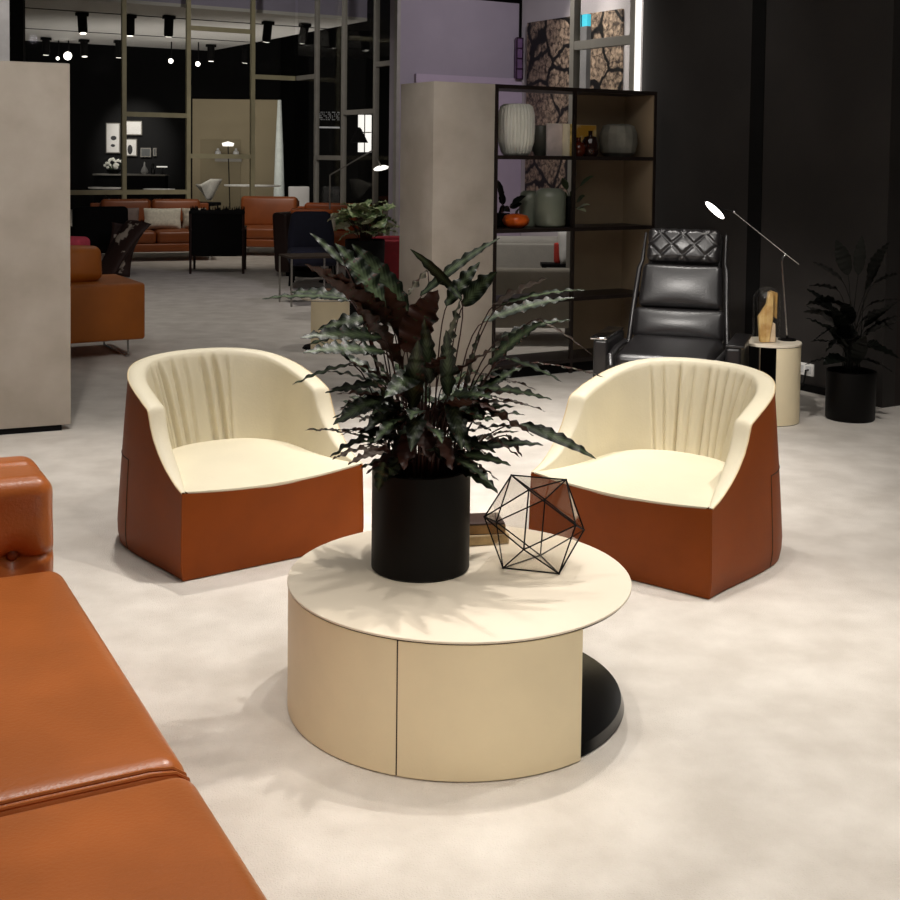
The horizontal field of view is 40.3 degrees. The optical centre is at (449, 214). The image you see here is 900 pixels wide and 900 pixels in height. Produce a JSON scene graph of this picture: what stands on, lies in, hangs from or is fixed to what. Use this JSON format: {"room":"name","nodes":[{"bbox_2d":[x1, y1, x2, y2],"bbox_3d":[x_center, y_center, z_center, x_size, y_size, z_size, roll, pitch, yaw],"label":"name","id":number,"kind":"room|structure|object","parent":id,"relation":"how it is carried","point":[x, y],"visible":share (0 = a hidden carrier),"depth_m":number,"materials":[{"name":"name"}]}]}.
{"room":"store","nodes":[
{"label":"store","id":0,"kind":"room"},
{"bbox_2d":[9,0,24,61],"bbox_3d":[-4.253,-0.938,11.971,0.190,3.800,0.150,0,3,-11],"label":"trim","id":1,"kind":"structure","parent":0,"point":[16,7],"depth_m":11.87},
{"bbox_2d":[25,38,280,209],"bbox_3d":[-8.091,-2.621,33.116,7.000,5.000,0.100,1,3,0],"label":"wall","id":2,"kind":"structure","parent":0,"point":[154,84],"depth_m":33.03,"materials":[{"name":"paint"}]},
{"bbox_2d":[106,123,119,152],"bbox_3d":[-9.083,-2.076,33.059,0.378,0.812,0.059,1,3,0],"label":"framed picture","id":3,"kind":"object","parent":2,"relation":"attached to","point":[112,129],"visible":1,"depth_m":33.03,"materials":[{"name":"grey"}]},
{"bbox_2d":[127,121,141,134],"bbox_3d":[-8.520,-2.345,33.047,0.445,0.382,0.055,1,3,0],"label":"framed picture","id":4,"kind":"object","parent":2,"relation":"attached to","point":[133,127],"visible":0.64,"depth_m":33.02},
{"bbox_2d":[25,0,366,50],"bbox_3d":[-7.358,-3.880,24.993,8.300,0.071,8.600,-1,3,-31],"label":"ceiling","id":5,"kind":"structure","parent":0,"point":[56,20],"depth_m":24.09,"materials":[{"name":"white paint"}]},
{"bbox_2d":[75,12,88,34],"bbox_3d":[-6.741,-3.512,22.487,0.220,0.401,0.229,-1,3,-31],"label":"ceiling spotlight","id":6,"kind":"object","parent":5,"relation":"attached to","point":[81,16],"visible":1,"depth_m":22.42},
{"bbox_2d":[127,14,136,35],"bbox_3d":[-5.937,-3.517,22.747,0.220,0.397,0.170,-1,3,-31],"label":"ceiling spotlight","id":7,"kind":"object","parent":5,"relation":"attached to","point":[130,17],"visible":0.84,"depth_m":22.68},
{"bbox_2d":[162,15,175,36],"bbox_3d":[-5.242,-3.512,22.849,0.220,0.400,0.200,-1,3,-31],"label":"ceiling spotlight","id":8,"kind":"object","parent":5,"relation":"attached to","point":[168,19],"visible":1,"depth_m":22.78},
{"bbox_2d":[261,21,274,42],"bbox_3d":[-3.533,-3.534,23.700,0.220,0.400,0.238,-1,3,-31],"label":"ceiling spotlight","id":9,"kind":"object","parent":5,"relation":"attached to","point":[267,25],"visible":1,"depth_m":23.64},
{"bbox_2d":[298,23,310,43],"bbox_3d":[-2.866,-3.546,24.005,0.220,0.390,0.280,-1,3,-31],"label":"ceiling spotlight","id":10,"kind":"object","parent":5,"relation":"attached to","point":[304,27],"visible":1,"depth_m":23.93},
{"bbox_2d":[280,0,521,205],"bbox_3d":[-3.950,-4.207,35.839,40.000,8.000,0.200,1,3,0],"label":"wall","id":11,"kind":"structure","parent":0,"point":[297,59],"depth_m":35.78,"materials":[{"name":"paint"}]},
{"bbox_2d":[319,110,339,154],"bbox_3d":[-2.255,-1.545,22.961,0.376,0.823,0.075,1,3,0],"label":"sign","id":12,"kind":"object","parent":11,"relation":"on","point":[329,116],"depth_m":22.93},
{"bbox_2d":[0,210,899,899],"bbox_3d":[-0.010,0.816,17.060,44.000,0.100,50.000,1,3,0],"label":"floor","id":13,"kind":"structure","parent":0,"point":[753,753],"depth_m":3.64,"materials":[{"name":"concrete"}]},
{"bbox_2d":[0,0,9,60],"bbox_3d":[-3.321,-0.680,8.979,0.165,3.600,0.120,-1,3,-31],"label":"trim","id":14,"kind":"structure","parent":13,"relation":"on","point":[4,4],"depth_m":8.92,"materials":[{"name":"paint"}]},
{"bbox_2d":[0,61,70,434],"bbox_3d":[-3.181,0.196,6.565,2.200,2.090,0.071,-1,3,-24],"label":"partition panel","id":15,"kind":"object","parent":13,"relation":"on","point":[35,300],"visible":1,"depth_m":6.89,"materials":[{"name":"beige paint"}]},
{"bbox_2d":[70,206,127,252],"bbox_3d":[-4.652,0.317,16.114,0.780,0.881,0.690,-1,3,-28],"label":"armchair","id":16,"kind":"object","parent":13,"relation":"on","point":[94,223],"visible":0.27,"depth_m":15.78,"materials":[{"name":"brown leather"}]},
{"bbox_2d":[70,245,144,356],"bbox_3d":[-3.172,0.664,9.508,1.400,0.866,0.800,-1,3,-31],"label":"sofa","id":17,"kind":"object","parent":13,"relation":"on","point":[104,307],"visible":0.55,"depth_m":9.43,"materials":[{"name":"orange leather"}]},
{"bbox_2d":[70,245,101,282],"bbox_3d":[-3.052,0.389,9.495,0.680,0.313,0.265,-1,3,-31],"label":"cushion","id":18,"kind":"object","parent":17,"relation":"on","point":[85,260],"depth_m":9.51,"materials":[{"name":"orange leather"}]},
{"bbox_2d":[102,220,150,276],"bbox_3d":[-4.147,0.425,15.487,0.650,0.713,0.378,-1,3,-32],"label":"throw","id":19,"kind":"object","parent":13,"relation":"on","point":[117,259],"visible":0.95,"depth_m":15.44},
{"bbox_2d":[93,173,168,202],"bbox_3d":[-8.454,-0.591,32.515,1.900,0.995,0.500,1,3,0],"label":"console table","id":20,"kind":"object","parent":13,"relation":"on","point":[134,181],"visible":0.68,"depth_m":32.31,"materials":[{"name":"wood"}]},
{"bbox_2d":[104,157,120,173],"bbox_3d":[-8.902,-1.305,32.368,0.436,0.436,0.398,-2,4,-40],"label":"flower bowl","id":21,"kind":"object","parent":20,"relation":"on","point":[115,165],"visible":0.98,"depth_m":32.31,"materials":[{"name":"white plant"}]},
{"bbox_2d":[0,456,266,899],"bbox_3d":[-1.077,1.106,2.246,1.130,0.730,3.000,-1,3,-28],"label":"leather sofa","id":22,"kind":"object","parent":13,"relation":"on","point":[96,803],"visible":1,"depth_m":2.33,"materials":[{"name":"orange leather"}]},
{"bbox_2d":[0,571,183,816],"bbox_3d":[-1.203,1.117,2.703,0.920,0.224,1.271,-1,3,-28],"label":"seat cushion","id":23,"kind":"object","parent":22,"relation":"on","point":[71,720],"depth_m":2.55,"materials":[{"name":"leather"}]},
{"bbox_2d":[0,778,266,899],"bbox_3d":[-0.600,1.179,1.581,0.920,0.224,1.271,-1,3,-28],"label":"seat cushion","id":24,"kind":"object","parent":22,"relation":"on","point":[130,838],"depth_m":2.05,"materials":[{"name":"leather"}]},
{"bbox_2d":[90,199,210,260],"bbox_3d":[-4.407,0.215,18.208,1.750,0.883,0.900,0,3,-20],"label":"sofa","id":25,"kind":"object","parent":13,"relation":"on","point":[152,240],"visible":0.32,"depth_m":17.98,"materials":[{"name":"orange leather"}]},
{"bbox_2d":[100,199,150,221],"bbox_3d":[-4.849,-0.001,18.345,0.729,0.477,0.264,0,3,-20],"label":"cushion","id":26,"kind":"object","parent":25,"relation":"on","point":[141,204],"depth_m":18.29,"materials":[{"name":"orange leather"}]},
{"bbox_2d":[137,229,155,243],"bbox_3d":[-4.719,0.313,17.993,0.729,0.220,0.700,0,3,-20],"label":"seat cushion","id":27,"kind":"object","parent":25,"relation":"on","point":[149,236],"depth_m":17.76,"materials":[{"name":"orange leather"}]},
{"bbox_2d":[144,208,180,228],"bbox_3d":[-4.272,0.052,18.216,0.540,0.308,0.184,0,3,-14],"label":"pillow","id":28,"kind":"object","parent":25,"relation":"on","point":[167,218],"visible":0.93,"depth_m":18.16,"materials":[{"name":"beige fabric"}]},
{"bbox_2d":[152,228,188,243],"bbox_3d":[-4.028,0.309,18.244,0.729,0.220,0.700,0,3,-20],"label":"seat cushion","id":29,"kind":"object","parent":25,"relation":"on","point":[178,235],"depth_m":17.89,"materials":[{"name":"orange leather"}]},
{"bbox_2d":[151,199,199,227],"bbox_3d":[-4.158,-0.005,18.596,0.729,0.477,0.264,0,3,-20],"label":"cushion","id":30,"kind":"object","parent":25,"relation":"on","point":[156,203],"depth_m":18.50,"materials":[{"name":"fabric"}]},
{"bbox_2d":[70,0,294,198],"bbox_3d":[-4.709,-2.448,20.194,4.668,6.000,0.071,-1,3,-31],"label":"frame","id":31,"kind":"structure","parent":13,"relation":"on","point":[123,192],"depth_m":20.40,"materials":[{"name":"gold metal"}]},
{"bbox_2d":[196,179,221,206],"bbox_3d":[-4.196,-0.048,21.027,0.439,1.140,0.434,1,3,15],"label":"chair","id":32,"kind":"object","parent":13,"relation":"on","point":[208,188],"visible":0.6,"depth_m":21.07,"materials":[{"name":"fabric"}]},
{"bbox_2d":[188,213,246,273],"bbox_3d":[-3.105,0.344,16.437,0.732,0.830,0.674,0,3,-7],"label":"armchair","id":33,"kind":"object","parent":13,"relation":"on","point":[209,234],"visible":1,"depth_m":16.10,"materials":[{"name":"brown leather"}]},
{"bbox_2d":[189,205,244,213],"bbox_3d":[-3.062,-0.070,16.118,0.727,0.111,0.131,0,3,-7],"label":"fur throw","id":34,"kind":"object","parent":33,"relation":"on","point":[193,210],"visible":1,"depth_m":16.08,"materials":[{"name":"fur"}]},
{"bbox_2d":[192,99,277,209],"bbox_3d":[-5.062,-1.302,28.964,2.027,2.845,0.120,1,3,0],"label":"wall","id":35,"kind":"structure","parent":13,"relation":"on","point":[216,122],"depth_m":28.90,"materials":[{"name":"paint"}]},
{"bbox_2d":[117,347,363,580],"bbox_3d":[-0.919,0.972,5.103,0.857,0.737,0.872,-1,3,-36],"label":"armchair","id":36,"kind":"object","parent":13,"relation":"on","point":[222,470],"visible":1,"depth_m":4.91,"materials":[{"name":"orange leather"}]},
{"bbox_2d":[172,438,358,493],"bbox_3d":[-0.861,1.020,5.026,0.756,0.101,0.672,-1,3,-36],"label":"seat cushion","id":37,"kind":"object","parent":36,"relation":"on","point":[205,465],"depth_m":4.93,"materials":[{"name":"beige leather"}]},
{"bbox_2d":[241,196,298,251],"bbox_3d":[-2.921,0.165,19.382,0.920,0.903,0.900,1,3,4],"label":"sofa","id":38,"kind":"object","parent":13,"relation":"on","point":[259,210],"visible":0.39,"depth_m":19.55,"materials":[{"name":"orange leather"}]},
{"bbox_2d":[246,225,273,239],"bbox_3d":[-2.929,0.271,19.287,0.914,0.220,0.700,1,3,4],"label":"seat cushion","id":39,"kind":"object","parent":38,"relation":"on","point":[254,232],"depth_m":18.95,"materials":[{"name":"orange leather"}]},
{"bbox_2d":[241,196,297,224],"bbox_3d":[-2.898,-0.052,19.661,0.914,0.496,0.267,1,3,4],"label":"cushion","id":40,"kind":"object","parent":38,"relation":"on","point":[259,210],"depth_m":19.56,"materials":[{"name":"orange leather"}]},
{"bbox_2d":[274,100,283,196],"bbox_3d":[-3.829,-1.182,27.477,0.440,2.780,0.440,1,3,0],"label":"lamp","id":41,"kind":"object","parent":13,"relation":"on","point":[279,162],"visible":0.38,"depth_m":27.39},
{"bbox_2d":[288,186,308,205],"bbox_3d":[-2.499,0.046,20.533,0.384,1.041,0.410,0,3,-20],"label":"dining chair","id":42,"kind":"object","parent":13,"relation":"on","point":[301,193],"visible":0.22,"depth_m":20.63,"materials":[{"name":"fabric"}]},
{"bbox_2d":[272,212,338,277],"bbox_3d":[-1.885,0.377,16.050,0.630,0.830,0.711,2,3,24],"label":"armchair","id":43,"kind":"object","parent":13,"relation":"on","point":[281,220],"visible":0.28,"depth_m":15.83,"materials":[{"name":"brown leather"}]},
{"bbox_2d":[279,253,337,306],"bbox_3d":[-1.508,0.684,13.050,0.520,0.520,0.460,-1,3,-24],"label":"side table","id":44,"kind":"object","parent":13,"relation":"on","point":[291,256],"visible":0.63,"depth_m":12.96,"materials":[{"name":"black metal"}]},
{"bbox_2d":[287,211,335,290],"bbox_3d":[-1.641,0.418,14.593,0.580,0.898,0.755,0,3,-10],"label":"armchair","id":45,"kind":"object","parent":13,"relation":"on","point":[302,223],"visible":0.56,"depth_m":14.72,"materials":[{"name":"blue fabric"}]},
{"bbox_2d":[301,298,349,349],"bbox_3d":[-1.024,0.884,10.100,0.400,0.420,0.400,1,3,0],"label":"side table","id":46,"kind":"object","parent":13,"relation":"on","point":[323,311],"visible":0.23,"depth_m":9.91,"materials":[{"name":"beige wood"}]},
{"bbox_2d":[297,203,382,256],"bbox_3d":[-1.691,0.273,17.781,1.300,0.873,0.900,1,3,8],"label":"sofa","id":47,"kind":"object","parent":13,"relation":"on","point":[335,206],"visible":0.12,"depth_m":17.94,"materials":[{"name":"orange leather"}]},
{"bbox_2d":[304,203,371,230],"bbox_3d":[-1.648,0.046,18.058,1.014,0.447,0.261,1,3,8],"label":"cushion","id":48,"kind":"object","parent":47,"relation":"on","point":[335,206],"depth_m":17.98,"materials":[{"name":"fabric"}]},
{"bbox_2d":[334,231,359,245],"bbox_3d":[-1.706,0.354,17.686,1.014,0.240,0.700,1,3,8],"label":"seat cushion","id":49,"kind":"object","parent":47,"relation":"on","point":[337,234],"depth_m":17.31,"materials":[{"name":"orange leather"}]},
{"bbox_2d":[296,0,389,206],"bbox_3d":[-1.634,-2.384,19.650,0.071,6.000,3.944,-1,3,-31],"label":"window","id":50,"kind":"structure","parent":13,"relation":"on","point":[376,41],"depth_m":19.76,"materials":[{"name":"grey metal"}]},
{"bbox_2d":[319,150,387,282],"bbox_3d":[-1.196,0.012,15.220,0.855,1.658,0.260,1,3,0],"label":"floor lamp","id":51,"kind":"object","parent":13,"relation":"on","point":[381,167],"visible":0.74,"depth_m":15.18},
{"bbox_2d":[346,119,367,152],"bbox_3d":[-1.826,-0.650,22.557,0.660,2.247,0.337,2,3,22],"label":"floor lamp","id":52,"kind":"object","parent":13,"relation":"on","point":[358,137],"visible":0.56,"depth_m":22.38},
{"bbox_2d":[327,199,399,322],"bbox_3d":[-0.829,0.435,11.654,0.674,1.171,0.671,2,3,27],"label":"potted plant","id":53,"kind":"object","parent":13,"relation":"on","point":[366,215],"visible":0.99,"depth_m":11.53,"materials":[{"name":"green plant"}]},
{"bbox_2d":[358,115,371,202],"bbox_3d":[-1.675,-0.775,23.997,0.258,2.360,0.110,1,3,0],"label":"window","id":54,"kind":"structure","parent":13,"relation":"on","point":[364,121],"depth_m":24.01,"materials":[{"name":"glass"}]},
{"bbox_2d":[358,115,371,151],"bbox_3d":[-1.666,-1.591,23.942,0.258,0.724,0.080,1,3,0],"label":"diffuser","id":55,"kind":"object","parent":54,"relation":"attached to","point":[364,121],"depth_m":23.92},
{"bbox_2d":[372,236,398,279],"bbox_3d":[-0.510,0.608,12.445,0.670,0.755,0.670,0,3,-10],"label":"armchair","id":56,"kind":"object","parent":13,"relation":"on","point":[391,257],"visible":0.05,"depth_m":12.12,"materials":[{"name":"red fabric"}]},
{"bbox_2d":[399,81,494,386],"bbox_3d":[-0.029,0.123,8.726,0.500,2.100,0.470,-1,3,-31],"label":"column","id":57,"kind":"structure","parent":13,"relation":"on","point":[447,134],"depth_m":8.53,"materials":[{"name":"paint"}]},
{"bbox_2d":[287,526,631,781],"bbox_3d":[0.025,1.241,3.616,1.004,0.368,1.004,1,3,0],"label":"coffee table","id":58,"kind":"object","parent":13,"relation":"on","point":[484,673],"visible":0.91,"depth_m":3.21,"materials":[{"name":"beige wood"}]},
{"bbox_2d":[263,233,601,582],"bbox_3d":[-0.050,0.557,3.639,0.896,0.993,0.716,-2,4,-39],"label":"potted plant","id":59,"kind":"object","parent":58,"relation":"on","point":[421,495],"visible":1,"depth_m":3.56,"materials":[{"name":"green plant"}]},
{"bbox_2d":[470,531,508,545],"bbox_3d":[0.088,1.026,3.930,0.176,0.033,0.121,0,3,-14],"label":"book","id":60,"kind":"object","parent":58,"relation":"on","point":[475,540],"visible":0.26,"depth_m":3.88,"materials":[{"name":"beige paper"}]},
{"bbox_2d":[470,512,505,534],"bbox_3d":[0.085,0.992,3.934,0.166,0.038,0.116,0,3,-9],"label":"book","id":61,"kind":"object","parent":60,"relation":"on","point":[478,526],"visible":0.35,"depth_m":3.89,"materials":[{"name":"brown paper"}]},
{"bbox_2d":[483,474,584,574],"bbox_3d":[0.254,0.925,3.676,0.312,0.262,0.310,1,3,0],"label":"sculpture","id":62,"kind":"object","parent":58,"relation":"on","point":[544,500],"visible":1,"depth_m":3.65,"materials":[{"name":"metal"}]},
{"bbox_2d":[496,236,557,267],"bbox_3d":[0.825,0.600,12.345,1.050,0.814,0.900,0,3,-4],"label":"sofa","id":63,"kind":"object","parent":13,"relation":"on","point":[512,251],"visible":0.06,"depth_m":11.88,"materials":[{"name":"grey fabric"}]},
{"bbox_2d":[497,236,557,243],"bbox_3d":[0.847,0.421,12.046,1.044,0.427,0.259,0,3,-4],"label":"cushion","id":64,"kind":"object","parent":63,"relation":"on","point":[503,239],"depth_m":11.93,"materials":[{"name":"grey fabric"}]},
{"bbox_2d":[496,268,569,327],"bbox_3d":[0.651,0.761,10.687,1.000,0.650,0.770,1,3,-3],"label":"sofa","id":65,"kind":"object","parent":13,"relation":"on","point":[506,278],"visible":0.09,"depth_m":10.30,"materials":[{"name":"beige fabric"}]},
{"bbox_2d":[540,262,565,267],"bbox_3d":[1.048,0.752,11.480,0.400,0.600,0.220,1,3,0],"label":"console table","id":66,"kind":"object","parent":13,"relation":"on","point":[542,264],"visible":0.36,"depth_m":11.36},
{"bbox_2d":[558,232,565,263],"bbox_3d":[1.102,0.298,11.448,0.200,0.315,0.141,-1,3,-30],"label":"pillow","id":67,"kind":"object","parent":66,"relation":"on","point":[561,235],"visible":0.36,"depth_m":11.38,"materials":[{"name":"white fabric"}]},
{"bbox_2d":[491,84,656,378],"bbox_3d":[0.848,0.110,9.188,1.469,2.101,0.360,-1,3,-31],"label":"shelf unit","id":68,"kind":"object","parent":13,"relation":"on","point":[607,239],"visible":0.64,"depth_m":9.49,"materials":[{"name":"wood"}]},
{"bbox_2d":[497,180,525,226],"bbox_3d":[0.434,-0.085,9.010,0.247,0.343,0.130,1,3,0],"label":"potted plant","id":69,"kind":"object","parent":68,"relation":"on","point":[515,203],"visible":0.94,"depth_m":9.00,"materials":[{"name":"green plant"}]},
{"bbox_2d":[502,208,529,227],"bbox_3d":[0.478,0.021,8.890,0.200,0.144,0.200,1,3,0],"label":"pumpkin","id":70,"kind":"object","parent":68,"relation":"on","point":[514,220],"visible":1,"depth_m":8.82,"materials":[{"name":"orange ceramic"}]},
{"bbox_2d":[498,104,534,155],"bbox_3d":[0.481,-0.619,8.903,0.274,0.372,0.274,1,3,0],"label":"ribbed vase","id":71,"kind":"object","parent":68,"relation":"on","point":[516,122],"visible":0.92,"depth_m":8.80,"materials":[{"name":"white ceramic"}]},
{"bbox_2d":[519,191,535,225],"bbox_3d":[0.590,-0.049,9.140,0.150,0.262,0.150,1,3,0],"label":"ceramic vase","id":72,"kind":"object","parent":68,"relation":"on","point":[527,207],"visible":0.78,"depth_m":9.07,"materials":[{"name":"green ceramic"}]},
{"bbox_2d":[532,125,545,155],"bbox_3d":[0.671,-0.554,9.126,0.170,0.225,0.170,1,3,0],"label":"round vase","id":73,"kind":"object","parent":68,"relation":"on","point":[539,146],"visible":0.63,"depth_m":9.05,"materials":[{"name":"ceramic"}]},
{"bbox_2d":[534,188,565,227],"bbox_3d":[0.738,-0.054,9.042,0.230,0.285,0.230,1,3,0],"label":"ceramic vase","id":74,"kind":"object","parent":68,"relation":"on","point":[550,203],"visible":1,"depth_m":8.95,"materials":[{"name":"green ceramic"}]},
{"bbox_2d":[546,123,562,155],"bbox_3d":[0.766,-0.553,9.008,0.136,0.238,0.022,-1,3,-31],"label":"book","id":75,"kind":"object","parent":68,"relation":"on","point":[554,132],"visible":1,"depth_m":8.99,"materials":[{"name":"paper"}]},
{"bbox_2d":[562,124,569,155],"bbox_3d":[0.832,-0.555,9.059,0.022,0.237,0.151,-1,3,-31],"label":"book","id":76,"kind":"object","parent":68,"relation":"on","point":[566,127],"visible":0.56,"depth_m":9.00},
{"bbox_2d":[561,172,592,226],"bbox_3d":[0.938,-0.118,9.136,0.251,0.408,0.126,1,3,0],"label":"potted plant","id":77,"kind":"object","parent":68,"relation":"on","point":[564,182],"visible":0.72,"depth_m":9.12,"materials":[{"name":"green plant"}]},
{"bbox_2d":[576,125,595,141],"bbox_3d":[1.032,-0.566,9.342,0.190,0.238,0.020,-1,3,-31],"label":"book","id":78,"kind":"object","parent":68,"relation":"on","point":[582,130],"visible":0.24,"depth_m":9.32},
{"bbox_2d":[582,131,598,155],"bbox_3d":[1.050,-0.534,9.179,0.124,0.190,0.124,1,3,0],"label":"glass bottle","id":79,"kind":"object","parent":68,"relation":"on","point":[591,142],"visible":0.87,"depth_m":9.13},
{"bbox_2d":[599,124,637,156],"bbox_3d":[1.293,-0.573,9.417,0.296,0.250,0.289,1,3,0],"label":"vase","id":80,"kind":"object","parent":68,"relation":"on","point":[615,140],"visible":1,"depth_m":9.30,"materials":[{"name":"ceramic"}]},
{"bbox_2d":[579,14,590,87],"bbox_3d":[1.187,-0.375,11.194,0.050,2.882,0.190,-1,3,-31],"label":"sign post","id":81,"kind":"object","parent":13,"relation":"on","point":[585,28],"visible":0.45,"depth_m":11.07,"materials":[{"name":"metal"}]},
{"bbox_2d":[529,357,781,598],"bbox_3d":[0.890,1.000,4.985,0.857,0.737,0.872,3,4,38],"label":"armchair","id":82,"kind":"object","parent":13,"relation":"on","point":[681,488],"visible":0.97,"depth_m":4.80,"materials":[{"name":"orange leather"}]},
{"bbox_2d":[535,449,724,508],"bbox_3d":[0.829,1.046,4.909,0.756,0.101,0.672,3,4,38],"label":"seat cushion","id":83,"kind":"object","parent":82,"relation":"on","point":[617,478],"depth_m":4.81,"materials":[{"name":"beige leather"}]},
{"bbox_2d":[591,228,751,376],"bbox_3d":[1.344,0.679,7.348,0.880,1.157,0.934,2,3,19],"label":"recliner","id":84,"kind":"object","parent":13,"relation":"on","point":[680,314],"visible":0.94,"depth_m":7.49,"materials":[{"name":"black leather"}]},
{"bbox_2d":[615,335,723,365],"bbox_3d":[1.300,0.838,7.234,0.560,0.180,0.601,2,3,19],"label":"seat cushion","id":85,"kind":"object","parent":84,"relation":"on","point":[709,347],"depth_m":7.15,"materials":[{"name":"black leather"}]},
{"bbox_2d":[633,307,724,342],"bbox_3d":[1.410,0.678,7.539,0.560,0.207,0.187,2,3,19],"label":"cushion","id":86,"kind":"object","parent":84,"relation":"on","point":[708,323],"depth_m":7.46,"materials":[{"name":"black leather"}]},
{"bbox_2d":[639,263,722,310],"bbox_3d":[1.435,0.446,7.594,0.515,0.278,0.186,2,3,19],"label":"cushion","id":87,"kind":"object","parent":84,"relation":"on","point":[664,286],"depth_m":7.53,"materials":[{"name":"black leather"}]},
{"bbox_2d":[749,337,801,426],"bbox_3d":[1.951,1.014,7.497,0.376,0.488,0.376,1,3,0],"label":"side table","id":88,"kind":"object","parent":13,"relation":"on","point":[781,360],"visible":0.73,"depth_m":7.34,"materials":[{"name":"beige wood"}]},
{"bbox_2d":[705,201,799,340],"bbox_3d":[1.850,0.341,7.514,0.582,0.852,0.154,1,3,0],"label":"desk lamp","id":89,"kind":"object","parent":88,"relation":"on","point":[713,207],"visible":1,"depth_m":7.50,"materials":[{"name":"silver metal"}]},
{"bbox_3d":[1.921,0.602,7.437,0.166,0.340,0.166,1,3,0],"label":"glass dome","id":90,"kind":"object","parent":88,"relation":"on","visible":0},
{"bbox_2d":[757,290,777,341],"bbox_3d":[1.924,0.614,7.432,0.121,0.311,0.072,1,3,0],"label":"driftwood sculpture","id":91,"kind":"object","parent":90,"relation":"in","point":[766,327],"visible":1,"depth_m":7.40,"materials":[{"name":"beige wood"}]},
{"bbox_2d":[804,236,899,423],"bbox_3d":[2.460,0.694,7.501,0.574,1.138,0.428,1,3,13],"label":"potted plant","id":92,"kind":"object","parent":13,"relation":"on","point":[850,390],"visible":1,"depth_m":7.47,"materials":[{"name":"green plant"}]},
{"bbox_2d":[388,0,518,235],"bbox_3d":[0.052,-0.726,13.591,1.600,3.320,0.100,-1,3,-31],"label":"wall","id":93,"kind":"structure","parent":0,"point":[476,38],"depth_m":13.45,"materials":[{"name":"paint"}]},
{"bbox_2d":[391,0,400,235],"bbox_3d":[-0.579,-0.850,13.123,0.040,3.600,0.090,-1,3,-31],"label":"trim","id":94,"kind":"structure","parent":93,"relation":"attached to","point":[397,22],"depth_m":13.08,"materials":[{"name":"metal"}]},
{"bbox_2d":[414,74,521,235],"bbox_3d":[0.203,-0.300,13.624,1.380,2.470,0.040,-1,3,-31],"label":"trim","id":95,"kind":"structure","parent":93,"relation":"attached to","point":[509,170],"depth_m":13.83,"materials":[{"name":"paint"}]},
{"bbox_2d":[514,37,523,79],"bbox_3d":[0.779,-1.767,13.848,0.092,0.473,0.039,-1,3,-31],"label":"wall frame","id":96,"kind":"object","parent":93,"relation":"attached to","point":[519,41],"visible":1,"depth_m":13.83,"materials":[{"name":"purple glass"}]},
{"bbox_2d":[520,0,642,235],"bbox_3d":[1.543,-1.310,12.819,0.100,4.600,2.700,-1,3,-31],"label":"wall","id":97,"kind":"structure","parent":0,"point":[532,10],"depth_m":13.31,"materials":[{"name":"paint"}]},
{"bbox_2d":[525,151,567,192],"bbox_3d":[1.068,-0.478,13.495,0.031,0.440,0.795,-1,3,-31],"label":"art print","id":98,"kind":"object","parent":97,"relation":"attached to","point":[539,174],"depth_m":13.51},
{"bbox_2d":[526,93,568,124],"bbox_3d":[1.076,-1.171,13.461,0.031,0.353,0.795,-1,3,-31],"label":"art print","id":99,"kind":"object","parent":97,"relation":"attached to","point":[548,108],"depth_m":13.41},
{"bbox_2d":[526,16,569,86],"bbox_3d":[1.082,-1.765,13.434,0.031,0.744,0.800,-1,3,-31],"label":"art print","id":100,"kind":"object","parent":97,"relation":"attached to","point":[548,44],"depth_m":13.41},
{"bbox_2d":[589,9,623,38],"bbox_3d":[1.611,-1.952,12.548,0.031,0.270,0.565,-1,3,-31],"label":"art print","id":101,"kind":"object","parent":97,"relation":"attached to","point":[610,23],"depth_m":12.52},
{"bbox_2d":[590,46,623,89],"bbox_3d":[1.615,-1.494,12.555,0.031,0.439,0.536,-1,3,-31],"label":"art print","id":102,"kind":"object","parent":97,"relation":"attached to","point":[606,67],"depth_m":12.53},
{"bbox_2d":[642,0,899,407],"bbox_3d":[2.233,-0.710,8.914,0.120,3.800,2.460,-1,3,-31],"label":"wall","id":103,"kind":"structure","parent":0,"point":[831,169],"depth_m":8.53,"materials":[{"name":"paint"}]},
{"bbox_2d":[565,0,641,338],"bbox_3d":[1.291,-0.793,10.366,0.070,3.800,0.879,-1,3,-31],"label":"window","id":104,"kind":"structure","parent":103,"relation":"in","point":[576,45],"depth_m":10.64,"materials":[{"name":"grey metal"}]},
{"bbox_2d":[634,0,641,90],"bbox_3d":[1.514,-0.770,9.953,0.045,3.800,0.020,1,3,0],"label":"led strip","id":105,"kind":"object","parent":103,"relation":"attached to","point":[638,2],"visible":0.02,"depth_m":9.91,"materials":[{"name":"plastic"}]},
{"bbox_2d":[745,0,766,369],"bbox_3d":[2.209,-0.707,8.830,0.008,3.800,0.130,-1,3,-31],"label":"trim","id":106,"kind":"structure","parent":103,"relation":"attached to","point":[758,6],"depth_m":8.84,"materials":[{"name":"metal"}]},
{"bbox_2d":[800,362,813,386],"bbox_3d":[2.431,1.119,8.457,0.066,0.194,0.150,-1,3,-31],"label":"wall socket","id":107,"kind":"object","parent":103,"relation":"attached to","point":[806,370],"visible":0.69,"depth_m":8.43,"materials":[{"name":"white paint"}]},
{"bbox_2d":[800,383,824,395],"bbox_3d":[2.322,1.179,8.688,0.016,0.050,1.600,-1,3,-31],"label":"baseboard","id":108,"kind":"structure","parent":103,"relation":"attached to","point":[806,387],"depth_m":8.40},
{"bbox_2d":[894,238,899,405],"bbox_3d":[4.168,-0.678,8.723,3.000,3.800,0.140,-1,3,-31],"label":"wall","id":109,"kind":"structure","parent":0,"point":[897,372],"depth_m":7.98,"materials":[{"name":"paint"}]},
{"bbox_3d":[-10.910,-2.850,22.799,4.395,6.400,7.241,1,3,0],"label":"wall","id":110,"kind":"structure","parent":0,"visible":0},
{"bbox_2d":[139,0,366,17],"bbox_3d":[-5.151,-4.499,21.297,8.300,1.580,0.060,-1,3,-31],"label":"trim","id":111,"kind":"structure","parent":110,"relation":"attached to","point":[356,8],"depth_m":22.67,"materials":[{"name":"paint"}]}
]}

